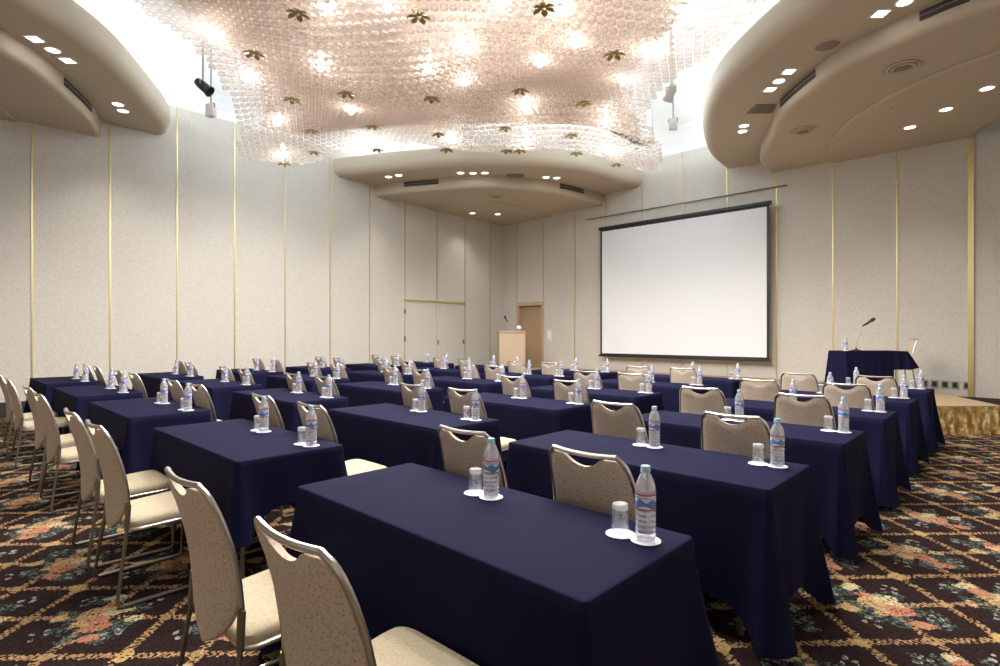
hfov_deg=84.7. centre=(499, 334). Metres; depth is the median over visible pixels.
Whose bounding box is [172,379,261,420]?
tablecloth
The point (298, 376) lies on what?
water bottle
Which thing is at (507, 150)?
flower
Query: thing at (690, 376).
chair
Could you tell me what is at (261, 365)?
chair
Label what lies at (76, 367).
water bottle
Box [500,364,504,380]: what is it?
water bottle
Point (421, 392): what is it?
water bottle
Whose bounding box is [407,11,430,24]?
flower
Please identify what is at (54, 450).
chair
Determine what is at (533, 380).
tablecloth
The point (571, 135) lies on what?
flower
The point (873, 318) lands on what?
microphone
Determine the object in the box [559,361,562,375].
water bottle
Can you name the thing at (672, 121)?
spotlight
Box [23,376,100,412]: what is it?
tablecloth
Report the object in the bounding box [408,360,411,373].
water bottle
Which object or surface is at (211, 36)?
bulb
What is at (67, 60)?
recessed light
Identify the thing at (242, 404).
tablecloth
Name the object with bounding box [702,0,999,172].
ceiling
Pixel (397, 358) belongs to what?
water bottle
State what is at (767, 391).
chair
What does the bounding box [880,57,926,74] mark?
ceiling vent
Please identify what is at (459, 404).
chair
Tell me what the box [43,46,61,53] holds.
recessed light
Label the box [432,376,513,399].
tablecloth
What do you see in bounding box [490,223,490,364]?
trim
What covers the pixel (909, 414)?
tablecloth
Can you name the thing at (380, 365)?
chair
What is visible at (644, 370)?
chair
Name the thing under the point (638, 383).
chair
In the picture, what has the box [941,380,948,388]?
wall outlet
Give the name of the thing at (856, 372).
water bottle
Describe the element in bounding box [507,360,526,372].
chair
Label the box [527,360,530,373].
water bottle
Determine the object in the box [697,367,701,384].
water bottle
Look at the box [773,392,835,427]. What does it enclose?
chair
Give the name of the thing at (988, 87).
recessed light
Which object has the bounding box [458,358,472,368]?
chair
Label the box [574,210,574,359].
trim
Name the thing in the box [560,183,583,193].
air slot
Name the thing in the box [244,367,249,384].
water bottle
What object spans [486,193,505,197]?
ceiling vent
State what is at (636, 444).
coaster
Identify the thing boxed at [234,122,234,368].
trim
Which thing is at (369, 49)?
crystal chandelier
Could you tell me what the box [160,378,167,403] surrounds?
water bottle
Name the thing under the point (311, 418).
water bottle
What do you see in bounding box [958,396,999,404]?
baseboard
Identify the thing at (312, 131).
flower
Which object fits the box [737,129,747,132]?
recessed light
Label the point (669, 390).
tablecloth
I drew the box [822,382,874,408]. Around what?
chair
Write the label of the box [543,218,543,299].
trim
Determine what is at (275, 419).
chair
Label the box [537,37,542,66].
bulb
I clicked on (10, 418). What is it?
chair
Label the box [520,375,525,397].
water bottle
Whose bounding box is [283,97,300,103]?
flower
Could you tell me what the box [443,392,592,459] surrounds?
tablecloth
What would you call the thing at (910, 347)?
chair
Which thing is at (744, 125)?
recessed light
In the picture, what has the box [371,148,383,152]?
flower
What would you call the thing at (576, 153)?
flower
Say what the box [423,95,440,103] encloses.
flower
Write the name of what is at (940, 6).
air slot
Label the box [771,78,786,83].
recessed light
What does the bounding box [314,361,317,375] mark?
water bottle
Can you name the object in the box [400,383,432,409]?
chair
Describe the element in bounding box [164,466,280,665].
chair
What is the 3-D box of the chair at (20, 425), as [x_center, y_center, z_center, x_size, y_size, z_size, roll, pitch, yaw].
[-4.979,0.901,5.904,0.521,0.902,0.533,0,0,45]
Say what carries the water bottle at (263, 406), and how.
on the coaster
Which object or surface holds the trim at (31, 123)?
attached to the wall at (71, 169)
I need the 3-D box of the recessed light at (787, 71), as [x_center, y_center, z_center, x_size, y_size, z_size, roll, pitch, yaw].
[4.264,-3.894,8.090,0.190,0.022,0.190,0,0,0]
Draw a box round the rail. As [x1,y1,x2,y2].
[586,184,786,219]
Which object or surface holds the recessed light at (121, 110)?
in the ceiling at (32, 88)
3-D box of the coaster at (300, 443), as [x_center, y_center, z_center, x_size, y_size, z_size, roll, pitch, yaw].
[-1.185,0.652,3.285,0.095,0.004,0.095,0,0,44]
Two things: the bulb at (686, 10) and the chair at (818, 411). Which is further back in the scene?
the bulb at (686, 10)
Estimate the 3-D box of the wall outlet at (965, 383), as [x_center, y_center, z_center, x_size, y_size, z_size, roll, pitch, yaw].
[8.436,0.914,9.907,0.115,0.150,0.023,0,0,44]
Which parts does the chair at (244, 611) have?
backrest, seat frame, seat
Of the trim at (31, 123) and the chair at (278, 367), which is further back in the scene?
the chair at (278, 367)
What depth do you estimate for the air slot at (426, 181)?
13.74 m
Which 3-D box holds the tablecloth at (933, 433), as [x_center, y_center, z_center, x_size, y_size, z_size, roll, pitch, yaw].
[4.540,0.985,6.970,1.715,0.659,0.844,0,0,44]
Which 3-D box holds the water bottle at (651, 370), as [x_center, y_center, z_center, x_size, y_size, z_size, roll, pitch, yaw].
[2.109,0.533,7.615,0.063,0.236,0.063,0,0,-10]
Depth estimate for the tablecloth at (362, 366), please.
11.83 m
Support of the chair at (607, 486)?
on the floor
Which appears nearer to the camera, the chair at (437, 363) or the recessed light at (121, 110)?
the recessed light at (121, 110)
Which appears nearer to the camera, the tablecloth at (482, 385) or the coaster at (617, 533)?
the coaster at (617, 533)
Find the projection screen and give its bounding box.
[599,200,771,361]
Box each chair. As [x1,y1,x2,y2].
[0,375,57,455]
[4,377,69,466]
[23,385,101,492]
[33,391,119,512]
[64,408,174,568]
[82,364,94,379]
[85,419,188,608]
[93,365,105,384]
[113,369,128,388]
[128,372,147,397]
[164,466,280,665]
[166,379,221,420]
[178,361,187,373]
[185,362,198,374]
[190,383,216,421]
[219,366,234,380]
[238,368,254,383]
[251,393,293,517]
[252,358,265,369]
[254,516,478,665]
[270,359,284,374]
[285,372,305,390]
[297,401,386,475]
[307,362,321,375]
[315,356,326,366]
[315,375,339,395]
[330,364,347,377]
[333,357,345,367]
[371,355,383,363]
[377,359,391,370]
[382,367,402,383]
[391,355,402,364]
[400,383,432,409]
[401,361,417,372]
[412,369,434,386]
[433,357,448,367]
[438,424,507,487]
[447,387,516,450]
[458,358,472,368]
[459,364,479,378]
[484,365,500,379]
[501,375,531,396]
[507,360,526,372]
[541,362,558,374]
[549,444,698,574]
[553,379,589,402]
[573,370,602,387]
[591,400,647,440]
[617,372,645,391]
[626,366,649,377]
[670,367,696,383]
[679,386,727,415]
[700,411,770,459]
[740,378,781,401]
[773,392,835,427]
[780,372,819,391]
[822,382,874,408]
[855,375,899,396]
[899,338,917,387]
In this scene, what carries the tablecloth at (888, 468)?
on the folding table
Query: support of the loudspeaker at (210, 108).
hanging from the ceiling at (165, 40)
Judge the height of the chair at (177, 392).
0.902 m
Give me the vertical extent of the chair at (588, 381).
0.902 m
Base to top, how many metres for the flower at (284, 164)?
2.102 m
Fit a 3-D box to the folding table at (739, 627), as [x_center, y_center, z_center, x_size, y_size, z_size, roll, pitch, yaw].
[0.805,1.008,3.060,1.476,0.694,0.581,0,0,44]
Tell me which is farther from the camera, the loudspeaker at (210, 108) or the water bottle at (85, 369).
the loudspeaker at (210, 108)
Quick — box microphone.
[851,317,874,350]
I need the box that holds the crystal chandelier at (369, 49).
[174,0,692,147]
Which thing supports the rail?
attached to the wall at (932, 179)
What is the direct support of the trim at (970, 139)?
attached to the wall at (932, 179)
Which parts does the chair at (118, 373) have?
backrest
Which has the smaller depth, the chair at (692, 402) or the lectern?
the chair at (692, 402)
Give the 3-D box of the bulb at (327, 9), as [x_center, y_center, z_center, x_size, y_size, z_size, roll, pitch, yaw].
[-1.845,-3.643,5.882,0.072,0.386,0.072,0,0,44]
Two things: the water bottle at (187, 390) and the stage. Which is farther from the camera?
the stage
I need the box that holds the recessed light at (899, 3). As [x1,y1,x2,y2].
[894,0,914,6]
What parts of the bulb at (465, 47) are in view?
bulb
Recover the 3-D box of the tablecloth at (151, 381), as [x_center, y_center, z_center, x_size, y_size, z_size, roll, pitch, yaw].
[-5.463,0.985,9.036,1.715,0.659,0.844,0,0,44]
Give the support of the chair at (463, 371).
on the floor
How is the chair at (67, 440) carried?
on the floor
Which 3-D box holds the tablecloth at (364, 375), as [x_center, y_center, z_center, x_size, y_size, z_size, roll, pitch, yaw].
[-2.097,0.985,9.534,1.722,0.659,0.858,0,0,44]
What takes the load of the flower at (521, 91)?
hanging from the crystal chandelier at (369, 49)
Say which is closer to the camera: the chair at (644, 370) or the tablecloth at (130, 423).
the tablecloth at (130, 423)
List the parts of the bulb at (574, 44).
bulb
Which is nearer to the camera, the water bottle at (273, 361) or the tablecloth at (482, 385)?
the tablecloth at (482, 385)
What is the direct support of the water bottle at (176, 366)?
on the coaster
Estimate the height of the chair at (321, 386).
0.902 m
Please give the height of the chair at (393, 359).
0.902 m
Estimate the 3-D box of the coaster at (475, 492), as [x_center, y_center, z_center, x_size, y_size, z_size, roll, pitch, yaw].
[-0.101,0.652,2.265,0.095,0.004,0.095,0,0,44]
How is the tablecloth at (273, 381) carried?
on the folding table
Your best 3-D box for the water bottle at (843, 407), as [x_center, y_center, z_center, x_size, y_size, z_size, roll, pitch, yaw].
[2.311,0.533,3.688,0.063,0.236,0.063,0,0,-2]
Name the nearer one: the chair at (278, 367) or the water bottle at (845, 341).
the water bottle at (845, 341)
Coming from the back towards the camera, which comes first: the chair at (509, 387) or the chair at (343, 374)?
the chair at (343, 374)
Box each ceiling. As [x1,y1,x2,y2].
[0,0,169,136]
[74,0,779,164]
[333,146,642,224]
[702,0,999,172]
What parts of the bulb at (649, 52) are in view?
bulb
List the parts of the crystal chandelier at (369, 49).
halogen bulb, halogen bulb, halogen bulb, halogen bulb, halogen bulb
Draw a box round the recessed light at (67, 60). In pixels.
[56,57,78,63]
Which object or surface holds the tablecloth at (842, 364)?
on the folding table
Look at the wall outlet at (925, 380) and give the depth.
10.30 m
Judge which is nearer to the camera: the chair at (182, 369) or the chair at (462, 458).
the chair at (462, 458)
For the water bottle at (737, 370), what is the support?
on the coaster
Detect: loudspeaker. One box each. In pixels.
[205,28,216,117]
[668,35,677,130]
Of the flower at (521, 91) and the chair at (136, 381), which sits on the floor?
the chair at (136, 381)
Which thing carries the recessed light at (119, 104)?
in the ceiling at (32, 88)
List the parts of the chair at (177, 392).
backrest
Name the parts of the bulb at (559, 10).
bulb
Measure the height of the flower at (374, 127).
2.102 m
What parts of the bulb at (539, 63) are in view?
bulb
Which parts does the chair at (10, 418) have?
backrest, seat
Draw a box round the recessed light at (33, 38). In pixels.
[21,34,47,42]
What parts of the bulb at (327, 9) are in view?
bulb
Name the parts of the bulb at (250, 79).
bulb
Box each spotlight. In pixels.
[194,22,214,96]
[663,26,676,102]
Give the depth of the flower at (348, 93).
7.31 m
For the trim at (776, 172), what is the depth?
12.11 m
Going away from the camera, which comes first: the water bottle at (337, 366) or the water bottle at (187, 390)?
the water bottle at (187, 390)
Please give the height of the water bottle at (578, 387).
0.236 m
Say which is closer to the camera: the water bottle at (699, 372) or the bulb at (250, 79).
the water bottle at (699, 372)
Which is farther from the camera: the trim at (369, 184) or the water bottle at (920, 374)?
the trim at (369, 184)
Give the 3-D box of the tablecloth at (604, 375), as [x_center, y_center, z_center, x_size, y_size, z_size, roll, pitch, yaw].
[1.313,0.985,10.003,1.717,0.659,0.797,0,0,44]
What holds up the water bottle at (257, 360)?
on the coaster
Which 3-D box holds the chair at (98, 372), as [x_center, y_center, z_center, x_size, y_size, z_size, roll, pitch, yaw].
[-5.760,0.901,8.211,0.533,0.902,0.521,0,0,-45]
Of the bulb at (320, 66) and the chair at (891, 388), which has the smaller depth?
the chair at (891, 388)
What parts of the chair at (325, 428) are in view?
backrest, seat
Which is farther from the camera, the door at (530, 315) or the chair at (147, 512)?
the door at (530, 315)
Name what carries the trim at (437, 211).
attached to the wall at (71, 169)
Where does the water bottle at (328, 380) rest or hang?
on the coaster
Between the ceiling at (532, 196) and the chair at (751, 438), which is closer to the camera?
the chair at (751, 438)
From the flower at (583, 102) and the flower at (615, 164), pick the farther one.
the flower at (615, 164)
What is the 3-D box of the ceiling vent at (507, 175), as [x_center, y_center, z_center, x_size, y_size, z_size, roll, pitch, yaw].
[0.367,-3.893,13.433,0.424,0.025,0.364,0,0,0]
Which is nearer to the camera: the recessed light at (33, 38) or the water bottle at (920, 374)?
the water bottle at (920, 374)
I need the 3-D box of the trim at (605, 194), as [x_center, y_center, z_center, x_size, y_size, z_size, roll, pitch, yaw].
[2.927,-1.715,15.153,0.022,5.660,0.016,0,0,44]
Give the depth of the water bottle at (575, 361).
10.12 m
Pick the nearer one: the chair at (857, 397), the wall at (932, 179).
the chair at (857, 397)
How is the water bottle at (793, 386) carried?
on the coaster
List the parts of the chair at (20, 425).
backrest, seat, seat frame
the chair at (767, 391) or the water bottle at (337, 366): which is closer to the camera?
the chair at (767, 391)
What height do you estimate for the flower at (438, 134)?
2.102 m
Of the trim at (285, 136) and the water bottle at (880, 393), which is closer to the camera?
the water bottle at (880, 393)
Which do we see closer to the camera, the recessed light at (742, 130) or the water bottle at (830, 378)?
the water bottle at (830, 378)
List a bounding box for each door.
[404,299,465,368]
[516,301,543,367]
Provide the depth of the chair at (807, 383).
6.49 m
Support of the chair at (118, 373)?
on the floor
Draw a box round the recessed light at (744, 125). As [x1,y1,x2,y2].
[738,123,749,127]
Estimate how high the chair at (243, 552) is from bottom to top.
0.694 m
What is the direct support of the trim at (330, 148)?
attached to the wall at (71, 169)
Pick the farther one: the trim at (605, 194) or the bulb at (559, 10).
the trim at (605, 194)
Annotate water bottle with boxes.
[74,363,79,378]
[83,364,88,380]
[109,369,114,387]
[121,372,126,392]
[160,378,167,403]
[174,360,178,373]
[184,383,191,410]
[189,361,192,375]
[223,365,227,381]
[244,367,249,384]
[255,357,258,369]
[259,396,268,431]
[271,358,274,371]
[296,372,301,392]
[305,405,316,445]
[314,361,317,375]
[322,355,324,366]
[326,375,331,397]
[336,363,339,377]
[393,367,397,384]
[396,354,398,365]
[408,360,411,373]
[418,383,425,411]
[425,369,429,387]
[443,356,446,368]
[467,363,470,378]
[471,389,479,419]
[483,437,498,497]
[492,355,494,365]
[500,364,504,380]
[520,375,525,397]
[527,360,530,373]
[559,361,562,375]
[574,357,577,369]
[575,379,581,403]
[594,369,598,388]
[606,358,608,371]
[635,465,655,541]
[646,372,651,392]
[649,365,653,381]
[649,406,659,446]
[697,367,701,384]
[735,363,739,378]
[735,389,743,420]
[770,418,784,466]
[790,379,796,400]
[827,372,833,384]
[838,396,848,431]
[843,336,847,350]
[853,367,858,383]
[876,384,884,411]
[900,375,907,397]
[918,369,923,388]
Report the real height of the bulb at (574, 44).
0.386 m
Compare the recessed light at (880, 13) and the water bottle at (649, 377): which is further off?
the recessed light at (880, 13)
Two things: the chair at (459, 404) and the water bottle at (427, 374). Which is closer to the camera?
the chair at (459, 404)
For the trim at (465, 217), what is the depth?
16.59 m
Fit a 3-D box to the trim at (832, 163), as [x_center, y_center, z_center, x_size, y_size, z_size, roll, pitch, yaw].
[6.904,-1.715,11.370,0.022,5.660,0.016,0,0,44]
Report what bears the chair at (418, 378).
on the floor
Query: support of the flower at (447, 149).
hanging from the ceiling at (165, 40)
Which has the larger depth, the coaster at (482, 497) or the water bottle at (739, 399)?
the water bottle at (739, 399)
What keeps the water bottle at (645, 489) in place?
on the coaster at (657, 541)
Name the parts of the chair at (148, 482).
backrest, seat, seat frame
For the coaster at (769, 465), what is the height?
0.004 m
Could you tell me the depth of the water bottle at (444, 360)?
10.61 m
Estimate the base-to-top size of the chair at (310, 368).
0.902 m
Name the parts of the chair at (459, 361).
backrest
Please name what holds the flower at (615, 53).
hanging from the ceiling at (165, 40)
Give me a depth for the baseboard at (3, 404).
9.06 m
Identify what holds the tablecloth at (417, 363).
on the folding table
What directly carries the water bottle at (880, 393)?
on the coaster
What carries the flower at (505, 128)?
hanging from the ceiling at (165, 40)
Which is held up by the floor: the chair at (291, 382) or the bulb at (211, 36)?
the chair at (291, 382)
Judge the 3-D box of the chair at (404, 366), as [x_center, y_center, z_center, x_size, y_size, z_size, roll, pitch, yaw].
[-1.455,0.901,9.703,0.521,0.902,0.533,0,0,43]
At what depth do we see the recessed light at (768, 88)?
8.67 m
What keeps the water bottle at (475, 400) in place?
on the coaster
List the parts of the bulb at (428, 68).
bulb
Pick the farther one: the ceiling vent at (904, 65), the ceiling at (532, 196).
the ceiling at (532, 196)
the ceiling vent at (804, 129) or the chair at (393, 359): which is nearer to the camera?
the ceiling vent at (804, 129)
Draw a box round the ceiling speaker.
[813,38,841,51]
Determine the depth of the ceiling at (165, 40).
11.19 m
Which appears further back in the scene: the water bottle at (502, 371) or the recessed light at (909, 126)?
the recessed light at (909, 126)
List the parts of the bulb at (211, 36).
bulb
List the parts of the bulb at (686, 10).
bulb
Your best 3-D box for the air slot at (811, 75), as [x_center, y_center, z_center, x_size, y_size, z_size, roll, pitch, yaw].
[4.591,-3.817,8.510,0.042,0.135,1.070,0,0,2]
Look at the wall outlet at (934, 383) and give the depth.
10.22 m
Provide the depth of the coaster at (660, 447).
3.17 m
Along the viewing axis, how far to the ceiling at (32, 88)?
8.04 m
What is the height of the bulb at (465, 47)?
0.386 m
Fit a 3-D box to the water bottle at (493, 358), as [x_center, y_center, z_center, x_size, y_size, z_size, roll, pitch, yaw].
[-0.130,0.533,11.610,0.063,0.236,0.063,0,0,44]
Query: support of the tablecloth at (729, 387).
on the folding table
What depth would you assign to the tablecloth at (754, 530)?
2.52 m
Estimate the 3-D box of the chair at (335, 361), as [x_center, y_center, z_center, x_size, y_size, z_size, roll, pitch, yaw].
[-3.081,0.901,11.110,0.521,0.902,0.533,0,0,44]
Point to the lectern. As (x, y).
(510, 344)
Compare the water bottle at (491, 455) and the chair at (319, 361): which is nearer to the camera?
the water bottle at (491, 455)
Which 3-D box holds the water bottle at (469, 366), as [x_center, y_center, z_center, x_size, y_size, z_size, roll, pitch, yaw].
[-0.458,0.533,8.178,0.063,0.236,0.063,0,0,43]
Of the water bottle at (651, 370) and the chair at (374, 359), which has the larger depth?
the chair at (374, 359)
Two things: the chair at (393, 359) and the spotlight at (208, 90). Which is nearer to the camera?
the spotlight at (208, 90)
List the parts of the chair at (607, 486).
backrest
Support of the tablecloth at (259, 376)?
on the folding table
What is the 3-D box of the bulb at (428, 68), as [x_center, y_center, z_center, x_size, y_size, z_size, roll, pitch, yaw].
[-0.905,-3.515,6.949,0.072,0.386,0.072,0,0,44]
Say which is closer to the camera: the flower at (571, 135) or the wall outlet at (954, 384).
the flower at (571, 135)
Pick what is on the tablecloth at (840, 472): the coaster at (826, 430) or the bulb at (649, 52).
the coaster at (826, 430)
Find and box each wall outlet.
[924,379,927,386]
[931,380,937,387]
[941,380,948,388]
[951,381,958,388]
[963,381,967,389]
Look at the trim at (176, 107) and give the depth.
10.93 m
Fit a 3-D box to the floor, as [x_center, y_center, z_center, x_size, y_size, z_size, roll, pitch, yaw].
[-0.173,1.405,6.928,15.000,0.100,16.600,0,0,44]
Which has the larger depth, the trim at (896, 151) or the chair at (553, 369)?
the trim at (896, 151)
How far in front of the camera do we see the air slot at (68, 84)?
8.66 m
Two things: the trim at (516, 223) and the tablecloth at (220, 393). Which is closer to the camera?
the tablecloth at (220, 393)
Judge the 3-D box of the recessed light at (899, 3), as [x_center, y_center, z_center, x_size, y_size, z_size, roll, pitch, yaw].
[4.725,-3.894,6.404,0.208,0.022,0.208,0,0,0]
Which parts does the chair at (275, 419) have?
backrest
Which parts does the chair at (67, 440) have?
backrest, seat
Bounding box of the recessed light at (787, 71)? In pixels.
[779,68,798,74]
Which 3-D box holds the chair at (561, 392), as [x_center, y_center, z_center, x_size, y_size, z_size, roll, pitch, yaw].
[0.836,0.901,5.673,0.521,0.902,0.533,0,0,43]
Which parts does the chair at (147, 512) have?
backrest, seat frame, seat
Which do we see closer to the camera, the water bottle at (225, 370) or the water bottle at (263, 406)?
the water bottle at (263, 406)
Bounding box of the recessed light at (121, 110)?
[116,108,129,112]
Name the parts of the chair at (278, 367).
backrest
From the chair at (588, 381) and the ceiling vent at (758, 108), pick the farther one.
the ceiling vent at (758, 108)
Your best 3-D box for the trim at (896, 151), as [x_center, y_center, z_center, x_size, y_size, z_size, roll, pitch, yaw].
[7.690,-1.715,10.622,0.022,5.660,0.016,0,0,44]
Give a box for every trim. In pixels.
[31,123,32,377]
[109,124,110,371]
[176,107,177,360]
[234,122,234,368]
[285,136,285,370]
[330,148,330,363]
[369,184,369,362]
[405,203,405,298]
[437,211,437,300]
[465,217,465,360]
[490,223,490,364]
[516,223,516,300]
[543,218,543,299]
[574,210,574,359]
[605,194,605,369]
[641,162,641,368]
[681,152,681,371]
[726,167,726,375]
[776,172,776,378]
[832,163,833,349]
[896,151,897,382]
[968,135,973,396]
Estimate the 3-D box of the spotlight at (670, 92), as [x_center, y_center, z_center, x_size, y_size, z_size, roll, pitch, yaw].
[2.598,-4.456,8.357,0.176,1.819,0.271,0,0,-8]
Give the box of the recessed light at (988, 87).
[977,85,996,91]
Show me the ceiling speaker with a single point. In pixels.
(829, 44)
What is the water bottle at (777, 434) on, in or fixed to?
on the coaster at (769, 465)
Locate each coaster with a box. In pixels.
[294,442,305,445]
[464,489,483,495]
[479,494,502,500]
[606,528,634,538]
[630,535,660,545]
[633,443,648,446]
[646,446,662,448]
[748,461,767,465]
[767,464,787,468]
[821,429,835,431]
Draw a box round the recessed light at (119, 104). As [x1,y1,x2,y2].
[110,101,124,106]
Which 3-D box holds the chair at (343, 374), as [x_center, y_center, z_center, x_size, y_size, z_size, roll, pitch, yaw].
[-2.383,0.901,8.693,0.521,0.902,0.533,0,0,43]
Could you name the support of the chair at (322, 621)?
on the floor
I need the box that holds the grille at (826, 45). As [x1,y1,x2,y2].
[815,40,839,50]
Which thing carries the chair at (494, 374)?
on the floor
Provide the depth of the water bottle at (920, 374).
6.62 m
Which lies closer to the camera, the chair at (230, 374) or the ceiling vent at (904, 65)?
the ceiling vent at (904, 65)
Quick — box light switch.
[547,328,551,340]
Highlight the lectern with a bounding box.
[497,331,525,365]
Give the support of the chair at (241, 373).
on the floor
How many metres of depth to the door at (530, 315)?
17.11 m
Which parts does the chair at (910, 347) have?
backrest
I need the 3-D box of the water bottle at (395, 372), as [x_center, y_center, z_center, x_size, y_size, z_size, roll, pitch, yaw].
[-1.376,0.533,7.205,0.063,0.236,0.063,0,0,3]
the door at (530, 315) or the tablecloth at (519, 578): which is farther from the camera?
the door at (530, 315)
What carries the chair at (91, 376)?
on the floor
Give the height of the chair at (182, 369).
0.902 m
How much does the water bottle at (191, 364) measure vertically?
0.236 m
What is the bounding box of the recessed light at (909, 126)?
[903,125,917,129]
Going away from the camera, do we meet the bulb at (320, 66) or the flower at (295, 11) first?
the flower at (295, 11)
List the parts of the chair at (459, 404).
backrest, seat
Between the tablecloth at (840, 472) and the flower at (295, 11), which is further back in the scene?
the flower at (295, 11)
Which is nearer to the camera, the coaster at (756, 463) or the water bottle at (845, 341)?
the coaster at (756, 463)
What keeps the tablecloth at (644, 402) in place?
on the folding table
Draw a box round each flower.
[242,25,264,60]
[278,162,290,166]
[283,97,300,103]
[285,8,309,22]
[303,129,318,134]
[307,151,320,155]
[337,90,356,98]
[365,108,380,130]
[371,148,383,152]
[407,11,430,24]
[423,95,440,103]
[432,132,445,137]
[440,148,452,152]
[499,126,511,131]
[500,123,512,153]
[511,88,528,95]
[513,149,526,153]
[532,0,554,16]
[564,133,577,138]
[570,125,582,156]
[576,91,590,107]
[603,50,625,60]
[610,135,623,166]
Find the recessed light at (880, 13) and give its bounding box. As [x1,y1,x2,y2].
[867,8,893,18]
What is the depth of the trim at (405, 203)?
14.97 m
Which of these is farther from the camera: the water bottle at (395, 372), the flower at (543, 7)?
the water bottle at (395, 372)
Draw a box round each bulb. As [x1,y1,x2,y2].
[209,20,214,40]
[248,58,253,82]
[318,39,323,69]
[324,0,330,13]
[426,42,430,72]
[462,56,467,85]
[463,20,468,50]
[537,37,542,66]
[557,0,562,15]
[572,14,577,48]
[620,60,625,84]
[646,23,651,57]
[682,0,689,14]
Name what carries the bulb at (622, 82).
hanging from the crystal chandelier at (369, 49)
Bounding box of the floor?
[0,417,999,665]
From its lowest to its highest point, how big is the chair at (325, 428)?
0.902 m
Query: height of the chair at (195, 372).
0.902 m
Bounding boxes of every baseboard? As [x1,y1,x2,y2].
[0,401,25,416]
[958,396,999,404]
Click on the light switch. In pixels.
(549, 330)
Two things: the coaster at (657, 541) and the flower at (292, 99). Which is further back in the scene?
the flower at (292, 99)
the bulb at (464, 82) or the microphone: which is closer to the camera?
the bulb at (464, 82)
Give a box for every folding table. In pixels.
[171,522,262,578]
[736,614,743,635]
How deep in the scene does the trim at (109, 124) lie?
10.11 m
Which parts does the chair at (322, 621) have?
backrest, seat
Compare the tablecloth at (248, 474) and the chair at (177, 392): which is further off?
the chair at (177, 392)
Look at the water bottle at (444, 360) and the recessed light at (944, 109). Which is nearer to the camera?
the recessed light at (944, 109)
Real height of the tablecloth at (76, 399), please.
0.659 m
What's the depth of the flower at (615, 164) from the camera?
10.57 m
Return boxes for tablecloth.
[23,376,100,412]
[51,384,142,434]
[75,397,211,499]
[132,372,203,399]
[143,419,347,548]
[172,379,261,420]
[215,368,283,388]
[228,388,348,434]
[259,463,720,665]
[265,374,349,392]
[285,366,350,376]
[329,403,504,470]
[336,381,443,410]
[345,363,402,372]
[346,370,413,384]
[404,361,453,368]
[417,367,478,376]
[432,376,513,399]
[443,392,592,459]
[455,364,507,373]
[479,372,572,387]
[506,430,835,658]
[529,385,663,413]
[531,369,617,380]
[601,379,710,411]
[641,410,882,557]
[654,374,745,398]
[725,398,910,506]
[781,389,929,473]
[818,383,945,452]
[824,350,918,383]
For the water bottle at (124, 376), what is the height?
0.236 m
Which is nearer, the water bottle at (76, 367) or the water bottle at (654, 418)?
the water bottle at (654, 418)
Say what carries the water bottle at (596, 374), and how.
on the coaster
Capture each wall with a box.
[0,105,503,402]
[504,116,999,398]
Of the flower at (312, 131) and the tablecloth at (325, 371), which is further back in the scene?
the tablecloth at (325, 371)
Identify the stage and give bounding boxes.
[526,367,999,434]
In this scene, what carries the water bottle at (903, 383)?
on the coaster
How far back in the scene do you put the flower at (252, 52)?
6.71 m
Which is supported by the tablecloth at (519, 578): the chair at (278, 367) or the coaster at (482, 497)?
the coaster at (482, 497)
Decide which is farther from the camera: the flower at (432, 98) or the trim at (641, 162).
the trim at (641, 162)
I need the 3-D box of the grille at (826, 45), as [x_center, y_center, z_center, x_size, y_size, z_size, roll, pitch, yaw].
[4.399,-3.887,7.365,0.284,0.016,0.284,0,0,0]
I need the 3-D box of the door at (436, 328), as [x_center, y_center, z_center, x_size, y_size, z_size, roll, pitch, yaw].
[-1.827,0.172,15.758,0.039,2.305,2.265,0,0,44]
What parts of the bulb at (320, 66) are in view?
bulb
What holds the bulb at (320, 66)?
hanging from the crystal chandelier at (369, 49)
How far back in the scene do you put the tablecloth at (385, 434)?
4.25 m
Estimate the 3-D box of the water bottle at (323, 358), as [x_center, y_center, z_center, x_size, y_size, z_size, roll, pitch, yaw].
[-3.596,0.533,11.165,0.063,0.236,0.063,0,0,16]
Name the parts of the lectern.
panel, panel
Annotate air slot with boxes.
[64,76,92,112]
[404,178,438,186]
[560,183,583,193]
[779,68,815,107]
[919,0,969,21]
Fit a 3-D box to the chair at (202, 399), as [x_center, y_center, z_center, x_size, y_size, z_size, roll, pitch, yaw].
[-2.652,0.901,5.253,0.521,0.902,0.533,0,0,42]
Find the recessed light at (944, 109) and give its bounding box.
[938,106,954,111]
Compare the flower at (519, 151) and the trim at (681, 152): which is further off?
the trim at (681, 152)
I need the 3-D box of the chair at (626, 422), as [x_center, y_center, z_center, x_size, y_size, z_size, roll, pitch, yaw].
[0.932,0.901,3.885,0.521,0.902,0.533,0,0,44]
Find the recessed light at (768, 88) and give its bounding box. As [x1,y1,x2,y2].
[761,86,778,91]
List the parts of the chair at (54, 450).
backrest, seat frame, seat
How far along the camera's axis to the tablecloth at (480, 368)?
11.23 m
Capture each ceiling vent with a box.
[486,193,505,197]
[506,174,523,177]
[747,104,776,113]
[787,125,819,134]
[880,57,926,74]
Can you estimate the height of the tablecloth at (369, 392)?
0.659 m
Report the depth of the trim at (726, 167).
12.87 m
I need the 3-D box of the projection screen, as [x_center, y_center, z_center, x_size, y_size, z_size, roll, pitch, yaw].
[4.388,-1.175,13.564,4.440,3.520,0.283,0,0,44]
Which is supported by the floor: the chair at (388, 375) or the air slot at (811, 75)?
the chair at (388, 375)
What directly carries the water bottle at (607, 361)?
on the coaster
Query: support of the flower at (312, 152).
hanging from the crystal chandelier at (369, 49)
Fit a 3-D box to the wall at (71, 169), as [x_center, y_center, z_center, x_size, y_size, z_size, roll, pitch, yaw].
[-5.534,-1.595,12.028,0.200,5.900,16.600,0,0,44]
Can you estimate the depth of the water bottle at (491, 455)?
2.18 m

